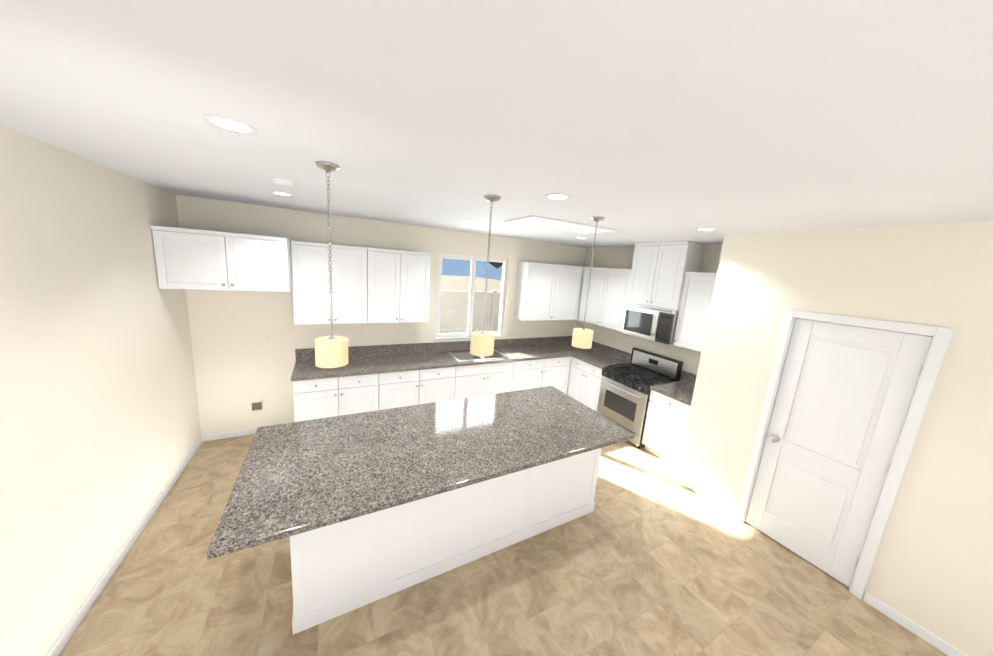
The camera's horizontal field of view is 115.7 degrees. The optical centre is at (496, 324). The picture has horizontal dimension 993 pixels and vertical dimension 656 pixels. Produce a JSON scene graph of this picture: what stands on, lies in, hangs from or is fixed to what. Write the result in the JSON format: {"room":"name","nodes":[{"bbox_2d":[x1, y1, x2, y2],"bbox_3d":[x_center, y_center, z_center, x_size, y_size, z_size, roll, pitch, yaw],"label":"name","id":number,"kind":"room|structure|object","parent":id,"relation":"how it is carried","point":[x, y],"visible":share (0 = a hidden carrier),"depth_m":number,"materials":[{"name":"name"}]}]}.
{"room":"kitchen","nodes":[
{"label":"kitchen","id":0,"kind":"room"},
{"bbox_2d":[0,124,200,655],"bbox_3d":[-1.346,0.889,-0.470,0.120,2.770,9.000,-1,12,-28],"label":"wall","id":1,"kind":"structure","parent":0,"point":[100,432],"depth_m":1.89,"materials":[{"name":"paint"}]},
{"bbox_2d":[46,436,202,655],"bbox_3d":[-1.384,2.210,-0.202,0.012,0.075,8.988,-1,12,-28],"label":"baseboard","id":2,"kind":"structure","parent":1,"relation":"attached to","point":[70,629],"depth_m":2.16,"materials":[{"name":"white wood"}]},
{"bbox_2d":[176,195,585,435],"bbox_3d":[-0.928,-0.049,4.826,5.885,2.770,0.120,-1,12,-28],"label":"wall","id":3,"kind":"structure","parent":0,"point":[240,363],"depth_m":3.85,"materials":[{"name":"paint"}]},
{"bbox_2d":[150,225,292,291],"bbox_3d":[-2.743,-0.666,3.264,0.992,0.555,0.646,-1,12,-28],"label":"upper cabinet","id":4,"kind":"object","parent":3,"relation":"attached to","point":[192,259],"visible":0.98,"depth_m":2.99,"materials":[{"name":"white wood"}]},
{"bbox_2d":[202,428,256,441],"bbox_3d":[-3.053,1.333,3.913,0.980,0.075,0.012,-1,12,-28],"label":"baseboard","id":5,"kind":"structure","parent":3,"relation":"attached to","point":[210,437],"depth_m":3.80,"materials":[{"name":"white wood"}]},
{"bbox_2d":[250,401,262,411],"bbox_3d":[-2.975,1.015,3.869,0.124,0.124,0.035,-1,12,-28],"label":"outlet box","id":6,"kind":"object","parent":3,"relation":"attached to","point":[257,406],"visible":1,"depth_m":3.88,"materials":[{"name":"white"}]},
{"bbox_2d":[265,332,272,341],"bbox_3d":[-2.771,0.149,3.801,0.070,0.115,0.007,-1,12,-28],"label":"outlet","id":7,"kind":"object","parent":3,"relation":"attached to","point":[269,337],"visible":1,"depth_m":3.80,"materials":[{"name":"white plastic"}]},
{"bbox_2d":[290,241,367,323],"bbox_3d":[-2.038,-0.504,3.854,0.793,0.950,0.346,-1,12,-28],"label":"upper cabinet","id":8,"kind":"object","parent":3,"relation":"attached to","point":[310,281],"visible":0.98,"depth_m":3.71,"materials":[{"name":"white wood"}]},
{"bbox_2d":[341,331,346,336],"bbox_3d":[-2.044,0.132,4.190,0.070,0.115,0.007,-1,12,-28],"label":"outlet","id":9,"kind":"object","parent":3,"relation":"attached to","point":[343,333],"visible":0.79,"depth_m":4.18,"materials":[{"name":"white plastic"}]},
{"bbox_2d":[367,248,430,322],"bbox_3d":[-1.337,-0.521,4.228,0.793,0.950,0.346,-1,12,-28],"label":"upper cabinet","id":10,"kind":"object","parent":3,"relation":"attached to","point":[398,282],"visible":0.96,"depth_m":4.09,"materials":[{"name":"white wood"}]},
{"bbox_2d":[412,329,416,335],"bbox_3d":[-1.215,0.113,4.633,0.070,0.115,0.007,-1,12,-28],"label":"outlet","id":11,"kind":"object","parent":3,"relation":"attached to","point":[414,332],"visible":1,"depth_m":4.63,"materials":[{"name":"white plastic"}]},
{"bbox_2d":[435,335,502,339],"bbox_3d":[-0.422,0.200,5.095,1.186,0.018,0.053,-1,12,-28],"label":"window sill","id":12,"kind":"structure","parent":3,"relation":"attached to","point":[461,337],"depth_m":4.96,"materials":[{"name":"white wood"}]},
{"bbox_2d":[435,253,506,337],"bbox_3d":[-0.401,-0.445,5.028,1.186,1.306,0.060,-1,12,-28],"label":"sliding window","id":13,"kind":"structure","parent":3,"relation":"in","point":[473,259],"depth_m":4.98,"materials":[{"name":"white plastic"}]},
{"bbox_2d":[513,262,583,320],"bbox_3d":[0.907,-0.576,5.443,1.150,0.950,0.318,-1,12,-28],"label":"upper cabinet","id":14,"kind":"object","parent":3,"relation":"attached to","point":[544,291],"depth_m":5.26,"materials":[{"name":"white wood"}]},
{"bbox_2d":[577,278,582,319],"bbox_3d":[1.533,-0.590,5.777,0.383,0.950,0.318,-1,12,-28],"label":"upper cabinet","id":15,"kind":"object","parent":3,"relation":"attached to","point":[581,278],"depth_m":5.60,"materials":[{"name":"white wood"}]},
{"bbox_2d":[0,0,992,247],"bbox_3d":[1.301,-0.578,0.630,5.885,0.100,9.240,-1,12,-28],"label":"ceiling","id":16,"kind":"structure","parent":0,"point":[642,121],"depth_m":0.98,"materials":[{"name":"paint"}]},
{"bbox_2d":[202,115,258,135],"bbox_3d":[-1.094,-0.821,1.288,0.180,0.007,0.180,-1,12,-28],"label":"recessed light","id":17,"kind":"object","parent":16,"relation":"in","point":[227,124],"visible":0.94,"depth_m":1.28,"materials":[{"name":"white plastic"}]},
{"bbox_2d":[270,191,294,196],"bbox_3d":[-1.863,-1.139,2.713,0.180,0.007,0.180,-1,12,-28],"label":"recessed light","id":18,"kind":"object","parent":16,"relation":"in","point":[282,193],"visible":1,"depth_m":2.71,"materials":[{"name":"white plastic"}]},
{"bbox_2d":[272,178,293,186],"bbox_3d":[-1.513,-1.008,2.213,0.132,0.034,0.132,-1,12,-28],"label":"smoke detector","id":19,"kind":"object","parent":16,"relation":"attached to","point":[283,182],"visible":1,"depth_m":2.17,"materials":[{"name":"white plastic"}]},
{"bbox_2d":[315,161,347,367],"bbox_3d":[-0.991,-0.329,1.859,0.184,1.165,0.184,-1,12,-28],"label":"pendant light","id":20,"kind":"object","parent":16,"relation":"hanging from","point":[331,351],"visible":1,"depth_m":1.87,"materials":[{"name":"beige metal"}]},
{"bbox_2d":[459,219,474,222],"bbox_3d":[-0.337,-1.175,3.527,0.180,0.007,0.180,-1,12,-28],"label":"recessed light","id":21,"kind":"object","parent":16,"relation":"in","point":[468,221],"visible":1,"depth_m":3.53,"materials":[{"name":"white"}]},
{"bbox_2d":[470,195,500,356],"bbox_3d":[-0.074,-0.350,2.348,0.184,1.165,0.184,-1,12,-28],"label":"pendant light","id":22,"kind":"object","parent":16,"relation":"hanging from","point":[482,343],"visible":1,"depth_m":2.36,"materials":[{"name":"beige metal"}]},
{"bbox_2d":[544,193,570,200],"bbox_3d":[0.405,-0.856,2.088,0.180,0.007,0.180,-1,12,-28],"label":"recessed light","id":23,"kind":"object","parent":16,"relation":"in","point":[556,196],"visible":1,"depth_m":2.08,"materials":[{"name":"white plastic"}]},
{"bbox_2d":[504,215,621,234],"bbox_3d":[0.722,-1.064,3.365,1.170,0.012,0.550,-1,12,-28],"label":"attic hatch","id":24,"kind":"object","parent":16,"relation":"attached to","point":[553,224],"visible":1,"depth_m":3.32,"materials":[{"name":"white paint"}]},
{"bbox_2d":[571,216,604,348],"bbox_3d":[0.844,-0.372,2.838,0.184,1.165,0.184,-1,12,-28],"label":"pendant light","id":25,"kind":"object","parent":16,"relation":"hanging from","point":[582,338],"visible":1,"depth_m":2.85,"materials":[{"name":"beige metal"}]},
{"bbox_2d":[695,228,716,230],"bbox_3d":[1.961,-0.892,2.919,0.180,0.007,0.180,-1,12,-28],"label":"recessed light","id":26,"kind":"object","parent":16,"relation":"in","point":[706,229],"visible":1,"depth_m":2.91,"materials":[{"name":"white plastic"}]},
{"bbox_2d":[59,434,947,655],"bbox_3d":[1.091,2.237,1.146,5.885,0.100,9.240,-1,12,-28],"label":"floor","id":27,"kind":"structure","parent":0,"point":[650,555],"depth_m":2.21,"materials":[{"name":"tile"}]},
{"bbox_2d":[293,377,338,421],"bbox_3d":[-2.236,0.985,3.903,0.453,0.880,0.651,-1,12,-28],"label":"base cabinet","id":28,"kind":"object","parent":27,"relation":"on","point":[315,399],"visible":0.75,"depth_m":3.61,"materials":[{"name":"white wood"}]},
{"bbox_2d":[338,374,378,415],"bbox_3d":[-1.835,0.976,4.117,0.453,0.880,0.651,-1,12,-28],"label":"base cabinet","id":29,"kind":"object","parent":27,"relation":"on","point":[358,394],"visible":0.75,"depth_m":3.83,"materials":[{"name":"white wood"}]},
{"bbox_2d":[379,370,418,409],"bbox_3d":[-1.410,0.966,4.345,0.508,0.880,0.651,-1,12,-28],"label":"base cabinet","id":30,"kind":"object","parent":27,"relation":"on","point":[398,389],"visible":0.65,"depth_m":4.05,"materials":[{"name":"white wood"}]},
{"bbox_2d":[418,367,455,404],"bbox_3d":[-0.960,0.956,4.585,0.508,0.880,0.651,-1,12,-28],"label":"base cabinet","id":31,"kind":"object","parent":27,"relation":"on","point":[437,385],"visible":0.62,"depth_m":4.29,"materials":[{"name":"white wood"}]},
{"bbox_2d":[290,448,600,634],"bbox_3d":[-0.288,1.345,2.729,2.482,0.880,0.775,-1,12,-28],"label":"kitchen island","id":32,"kind":"object","parent":27,"relation":"on","point":[341,568],"visible":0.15,"depth_m":2.22,"materials":[{"name":"white wood"}]},
{"bbox_2d":[207,386,634,559],"bbox_3d":[-0.318,0.899,2.594,2.870,0.040,1.190,-1,12,-28],"label":"island countertop","id":33,"kind":"structure","parent":32,"relation":"on","point":[295,478],"depth_m":2.22,"materials":[{"name":"stone"}]},
{"bbox_2d":[454,362,513,399],"bbox_3d":[-0.317,0.940,4.931,0.948,0.880,0.646,-1,12,-28],"label":"base cabinet","id":34,"kind":"object","parent":27,"relation":"on","point":[481,380],"visible":0.54,"depth_m":4.62,"materials":[{"name":"white wood"}]},
{"bbox_2d":[291,336,598,380],"bbox_3d":[-0.348,0.416,4.792,4.670,0.195,0.655,-1,12,-28],"label":"countertop","id":35,"kind":"structure","parent":34,"relation":"on","point":[370,359],"depth_m":4.46,"materials":[{"name":"stone"}]},
{"bbox_2d":[447,349,508,361],"bbox_3d":[-0.291,0.589,4.867,0.840,0.254,0.480,-1,12,-28],"label":"stainless steel sink","id":36,"kind":"object","parent":35,"relation":"in","point":[463,356],"visible":0.23,"depth_m":4.91,"materials":[{"name":"grey metal"}]},
{"bbox_2d":[511,359,543,391],"bbox_3d":[0.358,0.925,5.289,0.578,0.880,0.651,-1,12,-28],"label":"base cabinet","id":37,"kind":"object","parent":27,"relation":"on","point":[527,374],"visible":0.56,"depth_m":5.00,"materials":[{"name":"white wood"}]},
{"bbox_2d":[541,357,570,393],"bbox_3d":[0.869,0.913,5.561,0.575,0.880,0.651,-1,12,-28],"label":"base cabinet","id":38,"kind":"object","parent":27,"relation":"on","point":[555,374],"visible":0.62,"depth_m":5.29,"materials":[{"name":"white wood"}]},
{"bbox_2d":[567,357,602,411],"bbox_3d":[1.693,1.029,5.263,0.651,0.880,0.735,-1,12,-28],"label":"base cabinet","id":39,"kind":"object","parent":27,"relation":"on","point":[584,383],"visible":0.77,"depth_m":5.10,"materials":[{"name":"white wood"}]},
{"bbox_2d":[571,344,631,368],"bbox_3d":[1.741,0.505,5.152,0.650,0.195,0.702,-1,12,-28],"label":"countertop","id":40,"kind":"structure","parent":39,"relation":"on","point":[600,356],"depth_m":5.25,"materials":[{"name":"stone"}]},
{"bbox_2d":[597,347,682,448],"bbox_3d":[2.025,1.022,4.561,0.723,1.195,0.777,-1,12,-28],"label":"gas range","id":41,"kind":"object","parent":27,"relation":"on","point":[624,396],"visible":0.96,"depth_m":4.41,"materials":[{"name":"silver metal"}]},
{"bbox_2d":[642,390,690,468],"bbox_3d":[2.365,1.308,4.016,0.651,0.880,0.580,-1,12,-28],"label":"base cabinet","id":42,"kind":"object","parent":27,"relation":"on","point":[666,421],"visible":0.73,"depth_m":3.88,"materials":[{"name":"white wood"}]},
{"bbox_2d":[649,370,696,405],"bbox_3d":[2.406,0.780,3.920,0.648,0.195,0.584,-1,12,-28],"label":"countertop","id":43,"kind":"structure","parent":42,"relation":"on","point":[682,390],"depth_m":4.00,"materials":[{"name":"stone"}]},
{"bbox_2d":[677,234,737,479],"bbox_3d":[2.558,0.450,3.519,0.748,2.770,0.120,-1,12,-28],"label":"wall","id":44,"kind":"structure","parent":0,"point":[718,297],"depth_m":3.31,"materials":[{"name":"paint"}]},
{"bbox_2d":[577,243,925,374],"bbox_3d":[3.738,0.770,2.246,0.120,2.770,9.000,-1,12,-28],"label":"wall","id":45,"kind":"structure","parent":0,"point":[615,257],"depth_m":5.04,"materials":[{"name":"paint"}]},
{"bbox_2d":[578,267,631,330],"bbox_3d":[1.871,-0.458,5.188,0.346,0.950,1.013,-1,12,-28],"label":"upper cabinet","id":46,"kind":"object","parent":45,"relation":"attached to","point":[608,288],"visible":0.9,"depth_m":5.08,"materials":[{"name":"white wood"}]},
{"bbox_2d":[627,241,704,309],"bbox_3d":[2.302,-0.687,4.329,0.386,0.861,0.778,-1,12,-28],"label":"upper cabinet","id":47,"kind":"object","parent":45,"relation":"attached to","point":[658,274],"visible":1,"depth_m":4.16,"materials":[{"name":"white wood"}]},
{"bbox_2d":[621,303,678,344],"bbox_3d":[2.226,-0.040,4.433,0.447,0.450,0.772,-1,12,-28],"label":"over-the-range microwave","id":48,"kind":"object","parent":47,"relation":"attached to","point":[657,324],"visible":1,"depth_m":4.28,"materials":[{"name":"silver metal"}]},
{"bbox_2d":[673,272,716,351],"bbox_3d":[2.608,-0.152,3.822,0.346,0.950,0.583,-1,12,-28],"label":"upper cabinet","id":49,"kind":"object","parent":45,"relation":"attached to","point":[695,303],"visible":0.54,"depth_m":3.84,"materials":[{"name":"white wood"}]},
{"bbox_2d":[688,220,992,655],"bbox_3d":[3.742,1.060,0.663,0.120,2.770,6.151,-1,12,-28],"label":"wall","id":50,"kind":"structure","parent":0,"point":[932,570],"depth_m":2.15,"materials":[{"name":"paint"}]},
{"bbox_2d":[707,389,720,403],"bbox_3d":[2.271,0.745,3.262,0.010,0.115,0.116,-1,12,-28],"label":"light switch","id":51,"kind":"object","parent":50,"relation":"attached to","point":[713,396],"visible":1,"depth_m":3.26,"materials":[{"name":"white plastic"}]},
{"bbox_2d":[676,474,967,655],"bbox_3d":[3.557,2.372,0.926,0.012,0.075,6.271,-1,12,-28],"label":"baseboard","id":52,"kind":"structure","parent":50,"relation":"attached to","point":[943,646],"depth_m":2.23,"materials":[{"name":"white wood"}]},
{"bbox_2d":[746,318,932,586],"bbox_3d":[2.662,1.003,2.558,0.106,2.020,0.714,-1,12,-28],"label":"pantry door","id":53,"kind":"structure","parent":50,"relation":"in","point":[845,394],"depth_m":2.51,"materials":[{"name":"white wood"}]},
{"bbox_2d":[735,309,953,598],"bbox_3d":[2.707,0.972,2.580,0.136,2.104,0.848,-1,12,-28],"label":"door frame","id":54,"kind":"structure","parent":50,"relation":"attached to","point":[940,341],"depth_m":2.30,"materials":[{"name":"white wood"}]},
{"label":"outside","id":55,"kind":"structure","parent":0,"visible":0},
{"bbox_2d":[441,275,501,291],"bbox_3d":[-14.726,-4.397,31.157,55.000,0.070,59.870,-1,12,-28],"label":"ground","id":56,"kind":"structure","parent":55,"point":[478,288],"depth_m":40.55,"materials":[{"name":"brown soil"}]},
{"bbox_2d":[439,290,500,333],"bbox_3d":[-1.931,-0.163,8.382,20.060,1.670,0.120,-1,12,-28],"label":"fence","id":57,"kind":"object","parent":56,"relation":"on","point":[457,323],"depth_m":8.91,"materials":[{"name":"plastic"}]},
{"bbox_2d":[486,261,502,268],"bbox_3d":[0.949,-6.425,28.727,4.780,7.072,3.618,-1,12,-28],"label":"trees","id":58,"kind":"object","parent":56,"relation":"on","point":[497,265],"depth_m":28.02,"materials":[{"name":"green plant"}]}
]}

